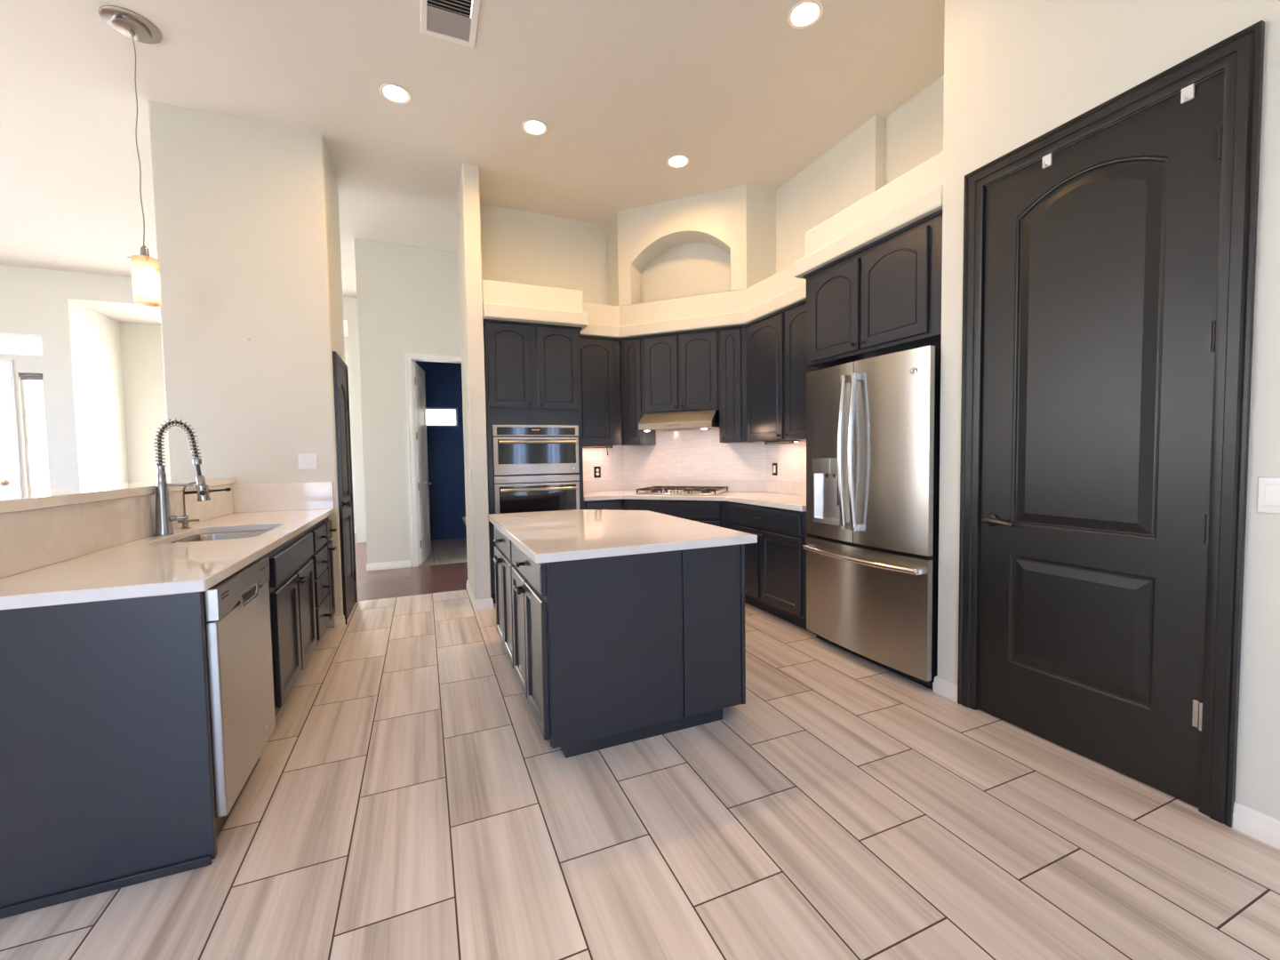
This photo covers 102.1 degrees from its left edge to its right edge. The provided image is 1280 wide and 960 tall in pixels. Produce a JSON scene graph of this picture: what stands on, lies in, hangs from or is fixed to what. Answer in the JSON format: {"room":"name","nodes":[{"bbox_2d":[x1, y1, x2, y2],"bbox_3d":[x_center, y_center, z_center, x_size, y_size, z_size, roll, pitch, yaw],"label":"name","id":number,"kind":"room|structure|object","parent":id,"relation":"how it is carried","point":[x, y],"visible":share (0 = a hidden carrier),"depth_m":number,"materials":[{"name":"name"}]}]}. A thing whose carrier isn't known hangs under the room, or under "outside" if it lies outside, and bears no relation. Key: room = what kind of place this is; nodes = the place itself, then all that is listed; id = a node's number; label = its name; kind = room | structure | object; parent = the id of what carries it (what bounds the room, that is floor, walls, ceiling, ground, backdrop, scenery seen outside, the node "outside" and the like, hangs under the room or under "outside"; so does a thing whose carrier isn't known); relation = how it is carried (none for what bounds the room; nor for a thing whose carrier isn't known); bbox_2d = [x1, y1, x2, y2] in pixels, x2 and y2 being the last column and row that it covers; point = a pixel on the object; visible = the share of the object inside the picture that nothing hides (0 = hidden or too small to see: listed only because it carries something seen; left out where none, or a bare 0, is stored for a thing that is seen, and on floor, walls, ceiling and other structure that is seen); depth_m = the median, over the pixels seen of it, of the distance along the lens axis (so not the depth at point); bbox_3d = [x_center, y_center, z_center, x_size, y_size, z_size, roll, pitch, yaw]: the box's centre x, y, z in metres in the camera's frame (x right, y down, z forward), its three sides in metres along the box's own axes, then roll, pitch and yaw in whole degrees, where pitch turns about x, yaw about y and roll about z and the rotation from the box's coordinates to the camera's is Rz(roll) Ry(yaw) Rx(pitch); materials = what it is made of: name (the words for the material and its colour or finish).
{"room":"kitchen","nodes":[
{"label":"kitchen","id":0,"kind":"room"},
{"bbox_2d":[75,302,128,485],"bbox_3d":[-7.634,-0.649,7.319,0.120,3.399,1.069,-2,3,-23],"label":"wall","id":1,"kind":"structure","parent":0,"point":[98,334],"depth_m":7.27,"materials":[{"name":"paint"}]},
{"bbox_2d":[0,264,366,543],"bbox_3d":[-7.140,-0.811,6.859,6.600,3.750,0.150,-2,3,-23],"label":"wall","id":2,"kind":"structure","parent":0,"point":[34,301],"depth_m":6.64,"materials":[{"name":"paint"}]},
{"bbox_2d":[0,359,22,492],"bbox_3d":[-8.343,-0.189,6.303,1.147,2.591,0.107,-2,3,-23],"label":"window","id":3,"kind":"structure","parent":2,"relation":"in","point":[10,461],"depth_m":6.47,"materials":[{"name":"white paint"}]},
{"bbox_2d":[0,333,43,356],"bbox_3d":[-8.390,-1.679,6.293,1.701,0.260,0.060,-2,3,-23],"label":"window","id":4,"kind":"structure","parent":2,"relation":"in","point":[1,334],"depth_m":6.52,"materials":[{"name":"white paint"}]},
{"bbox_2d":[21,373,50,490],"bbox_3d":[-7.701,-0.211,6.641,0.223,2.284,0.060,-2,3,-23],"label":"window","id":5,"kind":"structure","parent":2,"relation":"in","point":[24,382],"depth_m":6.58,"materials":[{"name":"white paint"}]},
{"bbox_2d":[18,373,42,380],"bbox_3d":[-7.698,-1.304,6.545,0.210,0.077,0.044,-2,3,-23],"label":"roller shade","id":6,"kind":"object","parent":5,"relation":"attached to","point":[23,376],"visible":1,"depth_m":6.54,"materials":[{"name":"grey fabric"}]},
{"bbox_2d":[76,302,347,336],"bbox_3d":[-6.182,-2.460,7.925,3.381,0.120,1.189,-2,3,-23],"label":"ceiling","id":7,"kind":"structure","parent":0,"point":[122,314],"depth_m":7.32,"materials":[{"name":"paint"}]},
{"bbox_2d":[0,71,457,297],"bbox_3d":[-3.996,-2.742,5.674,11.600,0.120,4.850,-2,3,-23],"label":"ceiling","id":8,"kind":"structure","parent":0,"point":[70,196],"depth_m":4.82,"materials":[{"name":"paint"}]},
{"bbox_2d":[119,321,355,526],"bbox_3d":[-6.362,-0.722,8.498,3.381,3.399,0.120,-2,3,-23],"label":"wall","id":9,"kind":"structure","parent":0,"point":[141,353],"depth_m":7.90,"materials":[{"name":"paint"}]},
{"bbox_2d":[147,100,351,628],"bbox_3d":[-2.920,-0.747,4.050,1.000,3.750,0.780,-2,3,-23],"label":"wall","id":10,"kind":"structure","parent":0,"point":[247,213],"depth_m":3.67,"materials":[{"name":"paint"}]},
{"bbox_2d":[232,481,333,512],"bbox_3d":[-2.600,0.123,3.784,0.614,0.200,0.019,-2,3,-23],"label":"backsplash","id":11,"kind":"structure","parent":10,"relation":"attached to","point":[289,496],"depth_m":3.77,"materials":[{"name":"white stone"}]},
{"bbox_2d":[297,453,317,469],"bbox_3d":[-2.465,-0.138,3.836,0.118,0.117,0.012,-2,3,-23],"label":"light switch","id":12,"kind":"object","parent":10,"relation":"attached to","point":[306,460],"visible":1,"depth_m":3.83,"materials":[{"name":"white plastic"}]},
{"bbox_2d":[334,614,345,627],"bbox_3d":[-2.301,1.082,3.965,0.068,0.085,0.039,-2,3,-23],"label":"baseboard","id":13,"kind":"structure","parent":10,"relation":"attached to","point":[340,621],"depth_m":3.95,"materials":[{"name":"white paint"}]},
{"bbox_2d":[332,351,357,624],"bbox_3d":[-2.411,0.060,4.288,0.073,2.096,0.703,-2,3,-23],"label":"door","id":14,"kind":"structure","parent":10,"relation":"in","point":[340,372],"depth_m":4.23,"materials":[{"name":"black paint"}]},
{"bbox_2d":[354,239,461,567],"bbox_3d":[-0.874,-0.908,6.893,5.020,3.750,0.120,-2,3,-23],"label":"wall","id":15,"kind":"structure","parent":0,"point":[408,297],"depth_m":5.99,"materials":[{"name":"paint"}]},
{"bbox_2d":[366,560,411,571],"bbox_3d":[-3.362,0.957,7.061,0.474,0.085,2.254,-2,3,-23],"label":"baseboard","id":16,"kind":"structure","parent":15,"relation":"attached to","point":[386,565],"depth_m":6.02,"materials":[{"name":"white paint"}]},
{"bbox_2d":[411,360,432,564],"bbox_3d":[-2.738,-0.212,6.553,0.099,2.430,0.766,-2,3,-14],"label":"door","id":17,"kind":"structure","parent":15,"relation":"in","point":[419,387],"depth_m":6.44,"materials":[{"name":"white paint"}]},
{"bbox_2d":[405,352,461,567],"bbox_3d":[-2.325,-0.241,6.308,0.900,2.515,0.164,-2,3,-23],"label":"trim","id":18,"kind":"structure","parent":15,"relation":"attached to","point":[409,356],"depth_m":6.09,"materials":[{"name":"white paint"}]},
{"bbox_2d":[414,360,466,540],"bbox_3d":[-2.554,-0.915,8.470,3.095,3.670,0.150,-2,3,-23],"label":"wall","id":19,"kind":"structure","parent":0,"point":[443,380],"depth_m":8.19,"materials":[{"name":"blue paint"}]},
{"bbox_2d":[425,407,457,426],"bbox_3d":[-3.236,-0.991,8.175,0.661,0.296,0.060,-2,3,-23],"label":"window","id":20,"kind":"structure","parent":19,"relation":"in","point":[427,408],"depth_m":8.21,"materials":[{"name":"white paint"}]},
{"bbox_2d":[0,0,944,224],"bbox_3d":[-1.693,-2.432,0.214,11.600,0.090,8.685,-2,3,-23],"label":"ceiling","id":21,"kind":"structure","parent":0,"point":[620,89],"depth_m":3.26,"materials":[{"name":"paint"}]},
{"bbox_2d":[98,5,162,306],"bbox_3d":[-2.771,-1.738,2.864,0.249,1.506,0.249,-2,3,-23],"label":"pendant lamp","id":22,"kind":"object","parent":21,"relation":"hanging from","point":[145,268],"visible":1,"depth_m":2.84,"materials":[{"name":"white glass"}]},
{"bbox_2d":[127,245,159,260],"bbox_3d":[-2.770,-1.226,2.884,0.135,0.160,0.038,-2,3,-23],"label":"socket","id":23,"kind":"object","parent":22,"relation":"attached to","point":[144,250],"depth_m":2.87,"materials":[{"name":"silver metal"}]},
{"bbox_2d":[379,83,411,103],"bbox_3d":[-1.601,-2.579,3.382,0.188,0.109,0.188,-2,3,-23],"label":"recessed light","id":24,"kind":"object","parent":21,"relation":"in","point":[396,93],"visible":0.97,"depth_m":3.39,"materials":[{"name":"white paint"}]},
{"bbox_2d":[420,0,480,47],"bbox_3d":[-1.027,-2.542,2.787,0.290,0.075,0.370,-2,3,-23],"label":"ceiling vent","id":25,"kind":"object","parent":21,"relation":"in","point":[451,20],"visible":1,"depth_m":2.83,"materials":[{"name":"white plastic"}]},
{"bbox_2d":[521,119,547,135],"bbox_3d":[-0.764,-2.608,3.750,0.188,0.109,0.188,-2,3,-23],"label":"recessed light","id":26,"kind":"object","parent":21,"relation":"in","point":[535,127],"visible":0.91,"depth_m":3.76,"materials":[{"name":"white paint"}]},
{"bbox_2d":[666,154,689,167],"bbox_3d":[0.310,-2.646,4.212,0.188,0.109,0.188,-2,3,-23],"label":"recessed light","id":27,"kind":"object","parent":21,"relation":"in","point":[676,161],"visible":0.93,"depth_m":4.22,"materials":[{"name":"white paint"}]},
{"bbox_2d":[787,0,823,29],"bbox_3d":[0.900,-2.591,2.820,0.188,0.109,0.188,-2,3,-23],"label":"recessed light","id":28,"kind":"object","parent":21,"relation":"in","point":[805,13],"visible":0.98,"depth_m":2.83,"materials":[{"name":"white paint"}]},
{"bbox_2d":[456,162,491,599],"bbox_3d":[-1.504,-0.756,4.657,0.130,3.670,0.780,-2,3,-23],"label":"wall","id":29,"kind":"structure","parent":0,"point":[468,225],"depth_m":4.32,"materials":[{"name":"paint"}]},
{"bbox_2d":[469,471,471,485],"bbox_3d":[-1.439,-0.016,4.383,0.009,0.115,0.070,-2,3,-23],"label":"wall switch","id":30,"kind":"object","parent":29,"relation":"attached to","point":[469,471],"visible":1,"depth_m":4.35,"materials":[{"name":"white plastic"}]},
{"bbox_2d":[466,580,493,610],"bbox_3d":[-1.477,1.034,4.739,0.158,0.085,0.808,-2,3,-23],"label":"baseboard","id":31,"kind":"structure","parent":29,"relation":"attached to","point":[486,603],"depth_m":4.38,"materials":[{"name":"white paint"}]},
{"bbox_2d":[481,280,583,311],"bbox_3d":[-1.036,-1.564,4.768,0.865,0.260,0.640,-2,3,-23],"label":"wall","id":32,"kind":"structure","parent":0,"point":[493,292],"depth_m":4.46,"materials":[{"name":"paint"}]},
{"bbox_2d":[580,282,806,338],"bbox_3d":[0.485,-1.443,4.592,2.273,0.112,0.592,1,3,31],"label":"trim","id":33,"kind":"structure","parent":32,"relation":"attached to","point":[797,294],"depth_m":4.75,"materials":[{"name":"paint"}]},
{"bbox_2d":[480,203,631,492],"bbox_3d":[-0.307,-0.814,5.517,2.745,3.670,0.120,-2,3,-23],"label":"wall","id":34,"kind":"structure","parent":0,"point":[522,247],"depth_m":5.13,"materials":[{"name":"paint"}]},
{"bbox_2d":[593,466,600,477],"bbox_3d":[-0.445,-0.083,5.407,0.072,0.117,0.009,-2,3,-23],"label":"wall outlet","id":35,"kind":"object","parent":34,"relation":"attached to","point":[596,469],"visible":1,"depth_m":5.40,"materials":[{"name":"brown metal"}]},
{"bbox_2d":[580,335,621,446],"bbox_3d":[-0.475,-0.872,5.186,0.487,1.052,0.326,-2,3,-23],"label":"upper cabinet","id":36,"kind":"object","parent":34,"relation":"attached to","point":[599,356],"visible":0.77,"depth_m":5.05,"materials":[{"name":"grey paint"}]},
{"bbox_2d":[582,445,612,447],"bbox_3d":[-0.474,-0.335,5.238,0.400,0.024,0.060,-2,3,-23],"label":"light","id":37,"kind":"object","parent":36,"relation":"attached to","point":[584,446],"visible":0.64,"depth_m":5.22,"materials":[{"name":"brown metal"}]},
{"bbox_2d":[0,533,1279,959],"bbox_3d":[-2.666,1.242,2.835,11.600,0.120,14.000,-2,3,-23],"label":"floor","id":38,"kind":"structure","parent":0,"point":[406,797],"depth_m":1.72,"materials":[{"name":"brown tile"}]},
{"bbox_2d":[0,855,211,919],"bbox_3d":[-1.635,1.211,1.519,0.606,0.029,0.010,-2,3,-23],"label":"trim","id":39,"kind":"structure","parent":38,"relation":"on","point":[67,896],"depth_m":1.53,"materials":[{"name":"paint"}]},
{"bbox_2d":[0,591,217,907],"bbox_3d":[-1.645,0.784,1.517,0.612,0.862,0.024,-2,3,-23],"label":"cabinet end panel","id":40,"kind":"object","parent":38,"relation":"on","point":[107,772],"visible":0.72,"depth_m":1.53,"materials":[{"name":"grey paint"}]},
{"bbox_2d":[203,556,275,837],"bbox_3d":[-1.742,0.779,1.820,0.628,0.866,0.600,-2,3,-23],"label":"dishwasher","id":41,"kind":"object","parent":38,"relation":"on","point":[237,609],"visible":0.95,"depth_m":1.81,"materials":[{"name":"silver metal"}]},
{"bbox_2d":[171,528,317,716],"bbox_3d":[-2.088,0.747,2.639,0.656,0.867,1.163,-2,3,-23],"label":"base cabinet","id":42,"kind":"object","parent":38,"relation":"on","point":[292,581],"visible":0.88,"depth_m":2.68,"materials":[{"name":"grey paint"}]},
{"bbox_2d":[0,508,334,610],"bbox_3d":[-2.119,0.289,2.631,0.632,0.038,2.526,-2,3,-23],"label":"countertop","id":43,"kind":"structure","parent":42,"relation":"on","point":[153,565],"depth_m":1.83,"materials":[{"name":"white stone"}]},
{"bbox_2d":[153,418,210,535],"bbox_3d":[-2.321,-0.019,2.616,0.230,0.584,0.072,-2,3,-23],"label":"kitchen faucet","id":44,"kind":"object","parent":43,"relation":"on","point":[164,517],"visible":1,"depth_m":2.58,"materials":[{"name":"silver metal"}]},
{"bbox_2d":[177,481,231,528],"bbox_3d":[-2.405,0.136,2.858,0.240,0.255,0.044,-2,3,-23],"label":"tap","id":45,"kind":"object","parent":43,"relation":"on","point":[185,522],"visible":0.82,"depth_m":2.82,"materials":[{"name":"silver metal"}]},
{"bbox_2d":[175,529,270,542],"bbox_3d":[-2.145,0.407,2.674,0.420,0.200,0.644,-2,3,-23],"label":"sink","id":46,"kind":"object","parent":43,"relation":"in","point":[253,533],"visible":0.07,"depth_m":2.92,"materials":[{"name":"metal"}]},
{"bbox_2d":[310,520,332,642],"bbox_3d":[-2.403,0.718,3.388,0.656,0.867,0.459,-2,3,-23],"label":"base cabinet","id":47,"kind":"object","parent":38,"relation":"on","point":[322,586],"visible":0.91,"depth_m":3.44,"materials":[{"name":"grey paint"}]},
{"bbox_2d":[320,516,336,638],"bbox_3d":[-2.539,0.705,3.710,0.656,0.867,0.242,-2,3,-23],"label":"base cabinet","id":48,"kind":"object","parent":38,"relation":"on","point":[329,531],"visible":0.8,"depth_m":3.82,"materials":[{"name":"grey paint"}]},
{"bbox_2d":[483,319,583,603],"bbox_3d":[-1.009,-0.154,4.812,0.847,2.436,0.662,-2,3,-23],"label":"tall cabinet","id":49,"kind":"object","parent":38,"relation":"on","point":[532,373],"visible":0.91,"depth_m":4.49,"materials":[{"name":"grey paint"}]},
{"bbox_2d":[482,303,588,331],"bbox_3d":[-0.933,-1.421,4.576,0.898,0.112,0.345,-2,3,-23],"label":"trim","id":50,"kind":"structure","parent":49,"relation":"on","point":[492,311],"depth_m":4.41,"materials":[{"name":"paint"}]},
{"bbox_2d":[491,424,579,475],"bbox_3d":[-0.977,-0.273,4.715,0.752,0.429,0.537,-2,3,-23],"label":"microwave","id":51,"kind":"object","parent":49,"relation":"in","point":[516,449],"visible":1,"depth_m":4.52,"materials":[{"name":"silver metal"}]},
{"bbox_2d":[493,472,579,545],"bbox_3d":[-0.978,0.284,4.764,0.752,0.676,0.587,-2,3,-23],"label":"wall oven","id":52,"kind":"object","parent":49,"relation":"in","point":[513,493],"visible":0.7,"depth_m":4.54,"materials":[{"name":"silver metal"}]},
{"bbox_2d":[583,499,622,510],"bbox_3d":[-0.440,0.610,5.083,0.378,0.867,0.651,-2,3,-23],"label":"base cabinet","id":53,"kind":"object","parent":38,"relation":"on","point":[607,504],"visible":0.2,"depth_m":4.81,"materials":[{"name":"grey paint"}]},
{"bbox_2d":[493,525,745,758],"bbox_3d":[-0.268,0.713,3.034,1.028,0.844,1.576,-2,3,-23],"label":"kitchen island","id":54,"kind":"object","parent":38,"relation":"on","point":[603,652],"visible":0.93,"depth_m":2.32,"materials":[{"name":"grey paint"}]},
{"bbox_2d":[488,509,757,563],"bbox_3d":[-0.244,0.270,3.025,1.063,0.038,1.638,-2,3,-23],"label":"island countertop","id":55,"kind":"structure","parent":54,"relation":"on","point":[573,534],"depth_m":2.58,"materials":[{"name":"white stone"}]},
{"bbox_2d":[622,499,727,527],"bbox_3d":[0.406,0.603,4.969,1.829,0.867,0.651,0,3,22],"label":"base cabinet","id":56,"kind":"object","parent":38,"relation":"on","point":[709,512],"visible":0.04,"depth_m":4.64,"materials":[{"name":"grey paint"}]},
{"bbox_2d":[583,490,806,511],"bbox_3d":[0.567,0.157,4.694,2.838,0.040,1.180,1,3,35],"label":"countertop","id":57,"kind":"structure","parent":56,"relation":"on","point":[772,500],"depth_m":4.59,"materials":[{"name":"white stone"}]},
{"bbox_2d":[636,486,727,495],"bbox_3d":[0.414,0.100,4.989,0.766,0.050,0.530,0,3,22],"label":"gas cooktop","id":58,"kind":"object","parent":57,"relation":"in","point":[652,490],"visible":1,"depth_m":4.87,"materials":[{"name":"metal"}]},
{"bbox_2d":[727,501,812,631],"bbox_3d":[1.209,0.626,4.181,0.656,0.867,0.993,-2,3,-23],"label":"base cabinet","id":59,"kind":"object","parent":38,"relation":"on","point":[775,565],"visible":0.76,"depth_m":3.92,"materials":[{"name":"grey paint"}]},
{"bbox_2d":[802,345,941,688],"bbox_3d":[1.591,0.190,3.220,0.824,1.813,0.926,-2,3,-23],"label":"refrigerator","id":60,"kind":"object","parent":38,"relation":"on","point":[873,424],"visible":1,"depth_m":2.95,"materials":[{"name":"silver metal"}]},
{"bbox_2d":[606,184,775,305],"bbox_3d":[0.420,-2.181,4.981,1.711,0.913,0.280,0,3,22],"label":"wall niche","id":61,"kind":"object","parent":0,"point":[722,240],"visible":0.97,"depth_m":4.96,"materials":[{"name":"paint"}]},
{"bbox_2d":[582,264,806,344],"bbox_3d":[0.567,-1.559,4.746,2.762,0.312,0.922,1,3,31],"label":"soffit ledge","id":62,"kind":"object","parent":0,"point":[784,281],"visible":0.36,"depth_m":4.82,"materials":[{"name":"paint"}]},
{"bbox_2d":[624,479,767,492],"bbox_3d":[0.522,-0.199,5.249,1.063,2.440,1.063,-2,3,-23],"label":"wall","id":63,"kind":"structure","parent":0,"point":[636,479],"depth_m":5.46,"materials":[{"name":"tile"}]},
{"bbox_2d":[619,336,655,445],"bbox_3d":[-0.027,-0.881,5.224,0.245,1.052,0.370,0,3,22],"label":"upper cabinet","id":64,"kind":"object","parent":63,"relation":"attached to","point":[631,348],"visible":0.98,"depth_m":5.08,"materials":[{"name":"grey paint"}]},
{"bbox_2d":[638,409,719,431],"bbox_3d":[0.406,-0.561,4.993,0.720,0.182,0.485,0,3,22],"label":"range hood","id":65,"kind":"object","parent":63,"relation":"attached to","point":[695,420],"visible":0.94,"depth_m":4.82,"materials":[{"name":"metal"}]},
{"bbox_2d":[642,327,719,413],"bbox_3d":[0.430,-1.032,5.029,0.745,0.747,0.370,0,3,22],"label":"upper cabinet","id":66,"kind":"object","parent":63,"relation":"attached to","point":[681,369],"visible":0.98,"depth_m":4.88,"materials":[{"name":"grey paint"}]},
{"bbox_2d":[583,479,806,495],"bbox_3d":[0.662,0.069,4.876,2.862,0.114,0.746,1,3,31],"label":"trim","id":67,"kind":"structure","parent":63,"relation":"attached to","point":[798,488],"depth_m":5.18,"materials":[{"name":"stone"}]},
{"bbox_2d":[718,324,752,443],"bbox_3d":[0.897,-0.878,4.847,0.256,1.052,0.370,0,3,22],"label":"upper cabinet","id":68,"kind":"object","parent":63,"relation":"attached to","point":[732,340],"visible":0.97,"depth_m":4.71,"materials":[{"name":"grey paint"}]},
{"bbox_2d":[741,114,885,495],"bbox_3d":[1.347,-0.810,4.879,0.210,3.670,2.340,-2,3,-23],"label":"wall","id":69,"kind":"structure","parent":0,"point":[853,169],"depth_m":4.11,"materials":[{"name":"paint"}]},
{"bbox_2d":[582,416,806,482],"bbox_3d":[0.657,-0.325,4.859,2.862,0.675,0.744,1,3,31],"label":"backsplash","id":70,"kind":"structure","parent":69,"relation":"attached to","point":[677,454],"depth_m":5.22,"materials":[{"name":"white tile"}]},
{"bbox_2d":[772,463,777,475],"bbox_3d":[1.258,-0.101,4.837,0.012,0.117,0.072,-2,3,-23],"label":"wall switch","id":71,"kind":"object","parent":69,"relation":"attached to","point":[774,465],"visible":1,"depth_m":4.83,"materials":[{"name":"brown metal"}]},
{"bbox_2d":[745,299,824,441],"bbox_3d":[1.284,-0.857,4.259,0.362,1.052,1.000,-2,3,-23],"label":"upper cabinet","id":72,"kind":"object","parent":69,"relation":"attached to","point":[777,370],"visible":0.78,"depth_m":4.24,"materials":[{"name":"grey paint"}]},
{"bbox_2d":[764,440,799,444],"bbox_3d":[1.224,-0.326,4.477,0.060,0.024,0.400,-2,3,-23],"label":"light","id":73,"kind":"object","parent":72,"relation":"attached to","point":[789,441],"visible":0.95,"depth_m":4.42,"materials":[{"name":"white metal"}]},
{"bbox_2d":[804,151,943,256],"bbox_3d":[1.652,-1.581,3.257,0.615,0.290,1.088,-2,3,-23],"label":"wall","id":74,"kind":"structure","parent":0,"point":[927,176],"depth_m":3.04,"materials":[{"name":"paint"}]},
{"bbox_2d":[802,208,942,367],"bbox_3d":[1.627,-1.109,3.266,0.652,0.634,1.082,-2,3,-23],"label":"upper cabinet","id":75,"kind":"object","parent":74,"relation":"attached to","point":[882,297],"visible":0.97,"depth_m":3.05,"materials":[{"name":"grey paint"}]},
{"bbox_2d":[793,184,943,279],"bbox_3d":[1.461,-1.475,3.212,0.328,0.105,1.141,-2,3,-23],"label":"trim","id":76,"kind":"structure","parent":75,"relation":"on","point":[930,202],"depth_m":3.02,"materials":[{"name":"paint"}]},
{"bbox_2d":[884,74,943,185],"bbox_3d":[2.052,-0.749,3.321,0.120,3.670,1.080,-2,3,-23],"label":"wall","id":77,"kind":"structure","parent":0,"point":[914,132],"depth_m":3.49,"materials":[{"name":"paint"}]},
{"bbox_2d":[936,0,1279,820],"bbox_3d":[2.023,-0.673,1.678,0.130,3.670,2.171,-2,3,-23],"label":"wall","id":78,"kind":"structure","parent":0,"point":[1016,71],"depth_m":1.98,"materials":[{"name":"paint"}]},
{"bbox_2d":[932,675,957,702],"bbox_3d":[1.647,1.080,2.701,0.143,0.085,0.149,-2,3,-23],"label":"baseboard","id":79,"kind":"structure","parent":78,"relation":"attached to","point":[945,688],"depth_m":2.68,"materials":[{"name":"white paint"}]},
{"bbox_2d":[957,19,1264,827],"bbox_3d":[1.818,-0.153,2.129,0.172,2.595,0.958,-2,3,-23],"label":"door","id":80,"kind":"structure","parent":78,"relation":"in","point":[1108,287],"depth_m":1.99,"materials":[{"name":"black paint"}]},
{"bbox_2d":[1042,152,1053,168],"bbox_3d":[1.723,-1.346,2.184,0.068,0.051,0.032,-2,3,-23],"label":"hook","id":81,"kind":"object","parent":80,"relation":"hanging from","point":[1047,160],"visible":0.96,"depth_m":2.17,"materials":[{"name":"white plastic"}]},
{"bbox_2d":[1180,83,1196,103],"bbox_3d":[1.892,-1.331,1.784,0.068,0.051,0.032,-2,3,-23],"label":"hook","id":82,"kind":"object","parent":80,"relation":"hanging from","point":[1188,93],"visible":0.98,"depth_m":1.77,"materials":[{"name":"white plastic"}]},
{"bbox_2d":[1232,801,1279,848],"bbox_3d":[2.193,1.139,1.237,0.013,0.085,1.095,-2,3,-23],"label":"baseboard","id":83,"kind":"structure","parent":78,"relation":"attached to","point":[1264,828],"depth_m":1.68,"materials":[{"name":"white paint"}]},
{"bbox_2d":[1256,476,1279,513],"bbox_3d":[2.001,0.049,1.605,0.012,0.117,0.118,-2,3,-23],"label":"light switch","id":84,"kind":"object","parent":78,"relation":"attached to","point":[1268,487],"visible":1,"depth_m":1.63,"materials":[{"name":"white plastic"}]},
{"bbox_3d":[-2.476,0.634,2.508,0.138,1.120,2.505,-2,3,-23],"label":"wall","id":85,"kind":"structure","parent":0,"visible":0},
{"bbox_2d":[0,483,233,578],"bbox_3d":[-2.409,0.176,2.517,0.018,0.206,2.503,-2,3,-23],"label":"backsplash","id":86,"kind":"structure","parent":85,"relation":"attached to","point":[31,539],"depth_m":2.05,"materials":[{"name":"beige stone"}]},
{"bbox_2d":[0,478,234,513],"bbox_3d":[-2.563,0.058,2.423,0.388,0.040,2.548,-2,3,-23],"label":"bar ledge","id":87,"kind":"object","parent":85,"relation":"on","point":[10,501],"visible":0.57,"depth_m":2.15,"materials":[{"name":"white stone"}]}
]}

